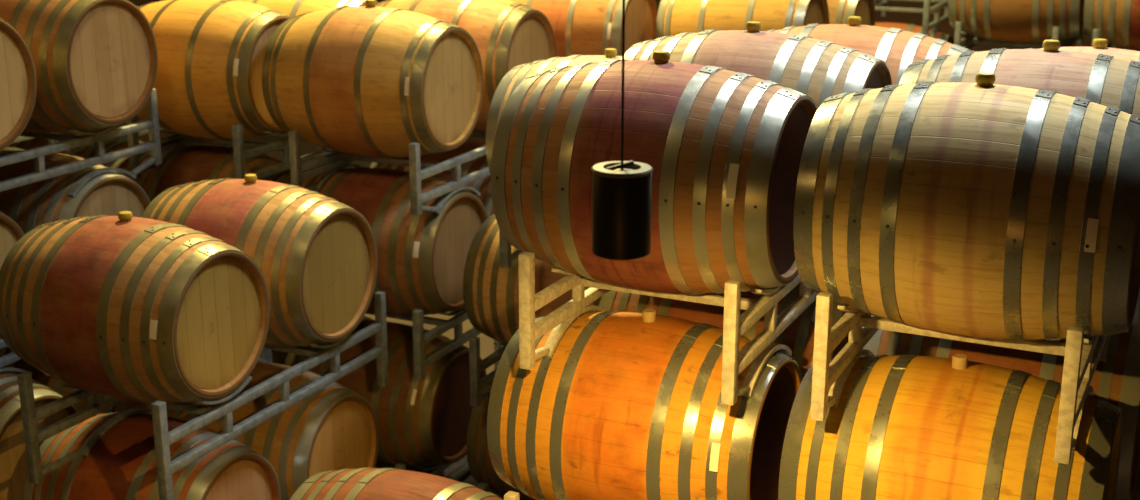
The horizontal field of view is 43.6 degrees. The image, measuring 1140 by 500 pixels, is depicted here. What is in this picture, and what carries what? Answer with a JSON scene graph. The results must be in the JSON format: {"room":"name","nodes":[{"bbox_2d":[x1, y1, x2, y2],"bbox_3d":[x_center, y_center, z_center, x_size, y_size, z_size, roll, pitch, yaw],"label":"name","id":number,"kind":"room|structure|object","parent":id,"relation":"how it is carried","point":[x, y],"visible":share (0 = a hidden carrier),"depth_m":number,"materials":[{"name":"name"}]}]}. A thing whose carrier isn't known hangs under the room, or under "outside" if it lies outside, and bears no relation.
{"room":"wine barrel cellar","nodes":[
{"label":"wine barrel cellar","id":0,"kind":"room"},
{"bbox_2d":[129,0,171,142],"bbox_3d":[-7.811,-2.340,9.044,0.200,6.200,18.000,8,18,25],"label":"wall","id":1,"kind":"structure","parent":0,"point":[144,138],"depth_m":15.73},
{"bbox_2d":[165,131,498,495],"bbox_3d":[-0.071,1.749,6.321,17.000,0.150,18.000,8,18,25],"label":"floor","id":2,"kind":"structure","parent":0,"point":[486,343],"depth_m":10.24,"materials":[{"name":"concrete"}]},
{"bbox_2d":[395,461,469,480],"bbox_3d":[-0.820,1.012,7.960,0.740,0.358,1.585,8,18,25],"label":"rack","id":3,"kind":"object","parent":2,"relation":"on","point":[438,470],"visible":0.16,"depth_m":7.51,"materials":[{"name":"metal"}]},
{"bbox_2d":[284,319,486,466],"bbox_3d":[-0.976,0.748,7.518,0.924,0.737,0.737,8,18,25],"label":"wine barrel","id":4,"kind":"object","parent":3,"relation":"on","point":[425,422],"visible":0.43,"depth_m":7.18,"materials":[{"name":"brown wood"}]},
{"bbox_2d":[299,307,480,380],"bbox_3d":[-0.703,0.229,7.676,0.720,0.356,1.565,8,18,25],"label":"rack","id":5,"kind":"object","parent":4,"relation":"on","point":[420,338],"visible":0.24,"depth_m":7.05,"materials":[{"name":"metal"}]},
{"bbox_2d":[302,167,487,315],"bbox_3d":[-0.949,-0.046,7.276,0.924,0.737,0.737,8,18,25],"label":"wine barrel","id":6,"kind":"object","parent":5,"relation":"on","point":[422,257],"visible":0.5,"depth_m":6.96,"materials":[{"name":"brown wood"}]},
{"bbox_2d":[288,130,490,214],"bbox_3d":[-0.694,-0.542,7.449,0.720,0.379,1.565,8,18,25],"label":"rack","id":7,"kind":"object","parent":6,"relation":"on","point":[335,161],"visible":0.34,"depth_m":6.96,"materials":[{"name":"metal"}]},
{"bbox_2d":[262,0,483,157],"bbox_3d":[-0.972,-0.849,7.056,0.924,0.773,0.737,8,18,25],"label":"wine barrel","id":8,"kind":"object","parent":7,"relation":"on","point":[371,80],"visible":0.98,"depth_m":6.79,"materials":[{"name":"brown wood"}]},
{"bbox_2d":[376,0,556,129],"bbox_3d":[-0.610,-1.040,7.709,0.924,0.773,0.737,8,18,25],"label":"wine barrel","id":9,"kind":"object","parent":7,"relation":"on","point":[507,34],"visible":0.38,"depth_m":7.39,"materials":[{"name":"brown wood"}]},
{"bbox_2d":[370,141,494,217],"bbox_3d":[-0.614,-0.238,7.942,0.924,0.737,0.737,8,18,25],"label":"wine barrel","id":10,"kind":"object","parent":5,"relation":"on","point":[483,185],"visible":0.06,"depth_m":7.62,"materials":[{"name":"brown wood"}]},
{"bbox_2d":[478,482,488,491],"bbox_3d":[-0.433,1.544,5.961,0.740,0.443,1.580,8,18,25],"label":"rack","id":11,"kind":"object","parent":2,"relation":"on","point":[484,486],"visible":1,"depth_m":6.69,"materials":[{"name":"metal"}]},
{"bbox_2d":[290,468,503,499],"bbox_3d":[-0.611,1.235,5.520,0.924,0.737,0.737,8,18,25],"label":"wine barrel","id":12,"kind":"object","parent":11,"relation":"on","point":[352,483],"visible":1,"depth_m":5.43,"materials":[{"name":"brown wood"}]},
{"bbox_2d":[494,340,502,369],"bbox_3d":[0.178,0.500,9.790,0.740,0.328,1.615,8,18,25],"label":"rack","id":13,"kind":"object","parent":2,"relation":"on","point":[496,347],"visible":0.02,"depth_m":9.24,"materials":[{"name":"metal"}]},
{"bbox_3d":[0.188,1.196,7.505,0.740,0.299,1.585,8,18,25],"label":"rack","id":14,"kind":"object","parent":2,"relation":"on","visible":0},
{"bbox_2d":[466,383,534,499],"bbox_3d":[0.032,0.960,7.071,0.924,0.737,0.737,8,18,25],"label":"wine barrel","id":15,"kind":"object","parent":14,"relation":"on","point":[480,465],"visible":0.06,"depth_m":6.97,"materials":[{"name":"brown wood"}]},
{"bbox_2d":[469,336,506,406],"bbox_3d":[0.188,0.440,7.288,0.720,0.366,1.565,8,18,25],"label":"rack","id":16,"kind":"object","parent":15,"relation":"on","point":[477,383],"visible":0.1,"depth_m":6.78,"materials":[{"name":"metal"}]},
{"bbox_2d":[463,215,601,344],"bbox_3d":[0.032,0.172,6.844,0.924,0.737,0.737,8,18,25],"label":"wine barrel","id":17,"kind":"object","parent":16,"relation":"on","point":[490,291],"visible":0.16,"depth_m":6.68,"materials":[{"name":"brown wood"}]},
{"bbox_2d":[499,228,522,268],"bbox_3d":[0.359,-0.228,6.674,0.720,0.323,1.565,8,18,25],"label":"rack","id":18,"kind":"object","parent":17,"relation":"on","point":[506,257],"visible":0.06,"depth_m":6.17,"materials":[{"name":"metal"}]},
{"bbox_2d":[486,48,621,173],"bbox_3d":[0.175,-0.495,6.244,0.924,0.773,0.737,8,18,25],"label":"wine barrel","id":19,"kind":"object","parent":18,"relation":"on","point":[516,75],"visible":0.1,"depth_m":6.17,"materials":[{"name":"brown wood"}]},
{"bbox_3d":[0.446,1.698,5.506,0.740,0.398,1.580,8,18,25],"label":"rack","id":20,"kind":"object","parent":2,"relation":"on","visible":0},
{"bbox_3d":[0.267,1.412,5.071,0.924,0.737,0.737,8,18,25],"label":"wine barrel","id":21,"kind":"object","parent":20,"relation":"on","visible":0},
{"bbox_2d":[504,491,518,499],"bbox_3d":[0.446,0.862,5.265,0.720,0.435,1.560,8,18,25],"label":"rack","id":22,"kind":"object","parent":21,"relation":"on","point":[510,495],"visible":0.05,"depth_m":4.68,"materials":[{"name":"metal"}]},
{"bbox_2d":[487,309,801,499],"bbox_3d":[0.263,0.571,4.831,0.924,0.772,0.737,8,18,25],"label":"wine barrel","id":23,"kind":"object","parent":22,"relation":"on","point":[625,405],"visible":0.84,"depth_m":4.55,"materials":[{"name":"brown wood"}]},
{"bbox_2d":[518,251,818,404],"bbox_3d":[0.501,0.062,5.023,0.720,0.417,1.560,8,18,25],"label":"rack","id":24,"kind":"object","parent":23,"relation":"on","point":[760,349],"visible":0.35,"depth_m":4.53,"materials":[{"name":"wood"}]},
{"bbox_2d":[491,51,817,293],"bbox_3d":[0.288,-0.255,4.597,0.924,0.773,0.737,8,18,25],"label":"wine barrel","id":25,"kind":"object","parent":24,"relation":"on","point":[723,147],"visible":0.92,"depth_m":4.33,"materials":[{"name":"brown wood"}]},
{"bbox_2d":[621,21,891,108],"bbox_3d":[0.661,-0.450,5.238,0.924,0.773,0.737,8,18,25],"label":"wine barrel","id":26,"kind":"object","parent":24,"relation":"on","point":[820,70],"visible":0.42,"depth_m":4.97,"materials":[{"name":"brown wood"}]},
{"bbox_2d":[599,283,867,379],"bbox_3d":[0.619,0.397,5.486,0.924,0.737,0.737,8,18,25],"label":"wine barrel","id":27,"kind":"object","parent":22,"relation":"on","point":[798,336],"visible":0.07,"depth_m":5.16,"materials":[{"name":"brown wood"}]},
{"bbox_3d":[-2.660,1.209,7.095,0.740,0.458,1.565,8,18,25],"label":"rack","id":28,"kind":"object","parent":2,"relation":"on","visible":0},
{"bbox_2d":[0,371,78,499],"bbox_3d":[-2.812,0.895,6.647,0.924,0.737,0.737,8,18,25],"label":"wine barrel","id":29,"kind":"object","parent":28,"relation":"on","point":[13,459],"visible":0.48,"depth_m":6.36,"materials":[{"name":"brown wood"}]},
{"bbox_2d":[0,338,32,373],"bbox_3d":[-2.811,0.344,6.856,0.720,0.383,1.545,8,18,25],"label":"rack","id":30,"kind":"object","parent":29,"relation":"on","point":[12,357],"visible":0.02,"depth_m":6.55,"materials":[{"name":"metal"}]},
{"bbox_2d":[0,211,24,268],"bbox_3d":[-2.986,0.063,6.429,0.924,0.737,0.737,8,18,25],"label":"wine barrel","id":31,"kind":"object","parent":30,"relation":"on","point":[11,232],"visible":0.28,"depth_m":6.36,"materials":[{"name":"brown wood"}]},
{"bbox_2d":[0,150,150,233],"bbox_3d":[-2.609,-0.117,7.054,0.924,0.737,0.737,8,18,25],"label":"wine barrel","id":32,"kind":"object","parent":30,"relation":"on","point":[32,205],"visible":0.4,"depth_m":6.72,"materials":[{"name":"brown wood"}]},
{"bbox_2d":[0,89,161,196],"bbox_3d":[-2.700,-0.447,6.572,0.720,0.416,1.545,8,18,25],"label":"rack","id":33,"kind":"object","parent":32,"relation":"on","point":[96,138],"visible":0.79,"depth_m":6.75,"materials":[{"name":"metal"}]},
{"bbox_2d":[0,18,36,150],"bbox_3d":[-2.859,-0.742,6.133,0.924,0.737,0.737,8,18,25],"label":"wine barrel","id":34,"kind":"object","parent":33,"relation":"on","point":[18,79],"visible":1,"depth_m":6.12,"materials":[{"name":"brown wood"}]},
{"bbox_2d":[0,0,157,133],"bbox_3d":[-2.517,-0.927,6.775,0.924,0.737,0.737,8,18,25],"label":"wine barrel","id":35,"kind":"object","parent":33,"relation":"on","point":[96,61],"visible":0.87,"depth_m":6.49,"materials":[{"name":"brown wood"}]},
{"bbox_2d":[0,335,151,413],"bbox_3d":[-2.485,0.708,7.296,0.924,0.737,0.737,8,18,25],"label":"wine barrel","id":36,"kind":"object","parent":28,"relation":"on","point":[56,385],"visible":0.02,"depth_m":6.94,"materials":[{"name":"brown wood"}]},
{"bbox_3d":[-1.738,0.884,8.386,0.740,0.368,1.585,8,18,25],"label":"rack","id":37,"kind":"object","parent":2,"relation":"on","visible":0},
{"bbox_2d":[260,350,287,364],"bbox_3d":[-1.894,0.616,7.942,0.924,0.737,0.737,8,18,25],"label":"wine barrel","id":38,"kind":"object","parent":37,"relation":"on","point":[278,357],"visible":0.02,"depth_m":7.62,"materials":[{"name":"brown wood"}]},
{"bbox_3d":[-1.654,1.377,6.649,0.740,0.383,1.560,8,18,25],"label":"rack","id":39,"kind":"object","parent":2,"relation":"on","visible":0},
{"bbox_2d":[24,412,280,499],"bbox_3d":[-1.814,1.097,6.218,0.924,0.737,0.737,8,18,25],"label":"wine barrel","id":40,"kind":"object","parent":39,"relation":"on","point":[121,465],"visible":0.71,"depth_m":5.98,"materials":[{"name":"brown wood"}]},
{"bbox_2d":[17,291,388,499],"bbox_3d":[-1.521,0.567,6.206,0.720,0.464,1.545,8,18,25],"label":"rack","id":41,"kind":"object","parent":40,"relation":"on","point":[33,436],"visible":0.66,"depth_m":5.84,"materials":[{"name":"metal"}]},
{"bbox_2d":[0,211,269,402],"bbox_3d":[-1.776,0.219,5.801,0.924,0.773,0.737,8,18,25],"label":"wine barrel","id":42,"kind":"object","parent":41,"relation":"on","point":[125,306],"visible":1,"depth_m":5.54,"materials":[{"name":"brown wood"}]},
{"bbox_2d":[141,174,377,346],"bbox_3d":[-1.418,0.036,6.435,0.924,0.773,0.737,8,18,25],"label":"wine barrel","id":43,"kind":"object","parent":41,"relation":"on","point":[315,254],"visible":0.67,"depth_m":6.17,"materials":[{"name":"brown wood"}]},
{"bbox_2d":[151,361,378,499],"bbox_3d":[-1.468,0.913,6.856,0.924,0.737,0.737,8,18,25],"label":"wine barrel","id":44,"kind":"object","parent":39,"relation":"on","point":[334,427],"visible":0.38,"depth_m":6.54,"materials":[{"name":"brown wood"}]},
{"bbox_2d":[376,0,1139,143],"bbox_3d":[3.896,-3.569,13.312,17.000,6.200,0.200,8,18,25],"label":"wall","id":45,"kind":"structure","parent":0,"point":[913,18],"depth_m":13.84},
{"bbox_3d":[-0.071,-4.353,4.563,17.000,0.150,18.000,8,18,25],"label":"ceiling","id":46,"kind":"structure","parent":0,"visible":0},
{"bbox_2d":[591,0,652,259],"bbox_3d":[0.109,-1.769,2.531,0.129,3.692,0.129,8,18,25],"label":"pendant lamp","id":47,"kind":"object","parent":46,"relation":"hanging from","point":[621,190],"visible":1,"depth_m":2.97,"materials":[{"name":"black metal"}]},
{"bbox_3d":[3.312,-0.364,10.945,0.924,0.737,0.737,8,18,25],"label":"wine barrel","id":48,"kind":"object","parent":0,"visible":0},
{"bbox_3d":[3.468,-0.874,11.164,0.720,0.346,1.565,8,18,25],"label":"rack","id":49,"kind":"object","parent":48,"relation":"on","visible":0},
{"bbox_3d":[3.312,-1.133,10.724,0.924,0.737,0.737,8,18,25],"label":"wine barrel","id":50,"kind":"object","parent":49,"relation":"on","visible":0},
{"bbox_2d":[954,21,1083,49],"bbox_3d":[3.468,-1.643,10.943,0.720,0.346,1.565,8,18,25],"label":"rack","id":51,"kind":"object","parent":50,"relation":"on","point":[966,40],"visible":0.31,"depth_m":10.61,"materials":[{"name":"metal"}]},
{"bbox_2d":[948,0,1084,42],"bbox_3d":[3.312,-1.918,10.497,0.924,0.773,0.737,8,18,25],"label":"wine barrel","id":52,"kind":"object","parent":51,"relation":"on","point":[1021,21],"visible":0.91,"depth_m":10.28,"materials":[{"name":"brown wood"}]},
{"bbox_3d":[4.167,-0.249,10.547,0.924,0.737,0.737,8,18,25],"label":"wine barrel","id":53,"kind":"object","parent":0,"visible":0},
{"bbox_3d":[4.323,-0.760,10.767,0.720,0.346,1.565,8,18,25],"label":"rack","id":54,"kind":"object","parent":53,"relation":"on","visible":0},
{"bbox_3d":[4.167,-1.018,10.326,0.924,0.737,0.737,8,18,25],"label":"wine barrel","id":55,"kind":"object","parent":54,"relation":"on","visible":0},
{"bbox_2d":[1092,29,1139,50],"bbox_3d":[4.323,-1.529,10.545,0.720,0.346,1.565,8,18,25],"label":"rack","id":56,"kind":"object","parent":55,"relation":"on","point":[1096,32],"visible":0.15,"depth_m":9.99,"materials":[{"name":"metal"}]},
{"bbox_2d":[1083,0,1139,48],"bbox_3d":[4.167,-1.804,10.099,0.924,0.773,0.737,8,18,25],"label":"wine barrel","id":57,"kind":"object","parent":56,"relation":"on","point":[1118,21],"visible":0.9,"depth_m":10.00,"materials":[{"name":"brown wood"}]},
{"bbox_3d":[2.492,-0.582,11.411,0.924,0.737,0.737,8,18,25],"label":"wine barrel","id":58,"kind":"object","parent":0,"visible":0},
{"bbox_3d":[2.648,-1.121,11.623,0.720,0.406,1.565,8,18,25],"label":"rack","id":59,"kind":"object","parent":58,"relation":"on","visible":0},
{"bbox_2d":[875,22,953,43],"bbox_3d":[2.492,-1.408,11.173,0.924,0.737,0.737,8,18,25],"label":"wine barrel","id":60,"kind":"object","parent":59,"relation":"on","point":[908,27],"visible":0.06,"depth_m":10.95,"materials":[{"name":"brown wood"}]},
{"bbox_2d":[874,0,948,37],"bbox_3d":[2.666,-1.948,11.375,0.720,0.410,1.565,8,18,25],"label":"rack","id":61,"kind":"object","parent":60,"relation":"on","point":[926,26],"visible":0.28,"depth_m":10.95,"materials":[{"name":"metal"}]},
{"bbox_3d":[1.355,0.998,4.846,0.720,0.406,1.560,8,18,25],"label":"rack","id":62,"kind":"object","parent":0,"visible":0},
{"bbox_2d":[778,354,1122,499],"bbox_3d":[1.176,0.691,4.405,0.924,0.772,0.737,8,18,25],"label":"wine barrel","id":63,"kind":"object","parent":62,"relation":"on","point":[905,426],"visible":0.88,"depth_m":4.15,"materials":[{"name":"brown wood"}]},
{"bbox_2d":[810,292,1110,463],"bbox_3d":[1.361,0.170,4.621,0.720,0.402,1.560,8,18,25],"label":"rack","id":64,"kind":"object","parent":63,"relation":"on","point":[1082,355],"visible":0.42,"depth_m":4.13,"materials":[{"name":"wood"}]},
{"bbox_2d":[793,72,1139,340],"bbox_3d":[1.187,-0.135,4.179,0.924,0.773,0.737,8,18,25],"label":"wine barrel","id":65,"kind":"object","parent":64,"relation":"on","point":[982,208],"visible":1,"depth_m":3.90,"materials":[{"name":"brown wood"}]},
{"bbox_2d":[899,40,1139,115],"bbox_3d":[1.588,-0.321,4.808,0.924,0.773,0.737,8,18,25],"label":"wine barrel","id":66,"kind":"object","parent":64,"relation":"on","point":[1106,80],"visible":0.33,"depth_m":4.59,"materials":[{"name":"brown wood"}]},
{"bbox_2d":[861,325,1139,499],"bbox_3d":[1.536,0.520,5.059,0.924,0.737,0.737,8,18,25],"label":"wine barrel","id":67,"kind":"object","parent":62,"relation":"on","point":[1115,381],"visible":0.18,"depth_m":4.70,"materials":[{"name":"brown wood"}]},
{"bbox_3d":[1.311,-0.264,6.299,0.720,0.406,1.565,8,18,25],"label":"rack","id":68,"kind":"object","parent":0,"visible":0},
{"bbox_2d":[768,16,970,84],"bbox_3d":[1.146,-0.569,5.849,0.924,0.773,0.737,8,18,25],"label":"wine barrel","id":69,"kind":"object","parent":68,"relation":"on","point":[898,48],"visible":0.16,"depth_m":5.59,"materials":[{"name":"brown wood"}]},
{"bbox_3d":[2.201,-0.137,6.026,0.720,0.399,1.565,8,18,25],"label":"rack","id":70,"kind":"object","parent":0,"visible":0},
{"bbox_2d":[1029,38,1139,61],"bbox_3d":[2.035,-0.439,5.577,0.924,0.773,0.737,8,18,25],"label":"wine barrel","id":71,"kind":"object","parent":70,"relation":"on","point":[1100,45],"visible":0.02,"depth_m":5.44,"materials":[{"name":"brown wood"}]},
{"bbox_3d":[2.255,0.657,6.228,0.720,0.356,1.565,8,18,25],"label":"rack","id":72,"kind":"object","parent":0,"visible":0},
{"bbox_2d":[1131,288,1139,326],"bbox_3d":[2.098,0.394,5.785,0.924,0.737,0.737,8,18,25],"label":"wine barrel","id":73,"kind":"object","parent":72,"relation":"on","point":[1136,320],"visible":0.02,"depth_m":5.41,"materials":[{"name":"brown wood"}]},
{"bbox_3d":[-1.738,0.086,8.156,0.720,0.386,1.565,8,18,25],"label":"rack","id":74,"kind":"object","parent":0,"visible":0},
{"bbox_2d":[124,145,290,201],"bbox_3d":[-1.894,-0.192,7.710,0.924,0.737,0.737,8,18,25],"label":"wine barrel","id":75,"kind":"object","parent":74,"relation":"on","point":[190,163],"visible":0.21,"depth_m":7.46,"materials":[{"name":"brown wood"}]},
{"bbox_2d":[126,116,330,179],"bbox_3d":[-1.612,-0.684,7.871,0.720,0.338,1.565,8,18,25],"label":"rack","id":76,"kind":"object","parent":75,"relation":"on","point":[175,141],"visible":0.34,"depth_m":7.36,"materials":[{"name":"metal"}]},
{"bbox_2d":[136,0,291,139],"bbox_3d":[-1.876,-0.970,7.476,0.924,0.773,0.737,8,18,25],"label":"wine barrel","id":77,"kind":"object","parent":76,"relation":"on","point":[211,53],"visible":0.65,"depth_m":7.14,"materials":[{"name":"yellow wood"}]},
{"bbox_2d":[244,0,378,16],"bbox_3d":[-1.522,-1.162,8.133,0.924,0.773,0.737,8,18,25],"label":"wine barrel","id":78,"kind":"object","parent":76,"relation":"on","point":[292,8],"visible":0.06,"depth_m":7.80,"materials":[{"name":"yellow wood"}]},
{"bbox_3d":[-2.647,-0.036,8.579,0.720,0.386,1.565,8,18,25],"label":"rack","id":79,"kind":"object","parent":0,"visible":0},
{"bbox_2d":[4,138,144,174],"bbox_3d":[-2.803,-0.314,8.133,0.924,0.737,0.737,8,18,25],"label":"wine barrel","id":80,"kind":"object","parent":79,"relation":"on","point":[123,163],"visible":0.02,"depth_m":7.84,"materials":[{"name":"brown wood"}]},
{"bbox_2d":[0,118,161,158],"bbox_3d":[-2.629,-0.820,8.344,0.720,0.340,1.565,8,18,25],"label":"rack","id":81,"kind":"object","parent":80,"relation":"on","point":[110,143],"visible":0.02,"depth_m":7.81,"materials":[{"name":"metal"}]},
{"bbox_3d":[0.178,-1.081,9.335,0.720,0.396,1.595,8,18,25],"label":"rack","id":82,"kind":"object","parent":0,"visible":0},
{"bbox_2d":[510,0,657,56],"bbox_3d":[0.015,-1.377,8.869,0.924,0.773,0.737,8,18,25],"label":"wine barrel","id":83,"kind":"object","parent":82,"relation":"on","point":[580,27],"visible":0.32,"depth_m":8.49,"materials":[{"name":"brown wood"}]},
{"bbox_3d":[1.222,-1.033,9.204,0.720,0.416,1.595,8,18,25],"label":"rack","id":84,"kind":"object","parent":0,"visible":0},
{"bbox_2d":[655,0,828,38],"bbox_3d":[1.059,-1.338,8.736,0.924,0.773,0.737,8,18,25],"label":"wine barrel","id":85,"kind":"object","parent":84,"relation":"on","point":[674,17],"visible":0.3,"depth_m":8.43,"materials":[{"name":"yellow wood"}]},
{"bbox_2d":[827,0,874,25],"bbox_3d":[1.480,-1.474,9.386,0.924,0.773,0.737,8,18,25],"label":"wine barrel","id":86,"kind":"object","parent":84,"relation":"on","point":[839,10],"visible":0.09,"depth_m":8.97,"materials":[{"name":"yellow wood"}]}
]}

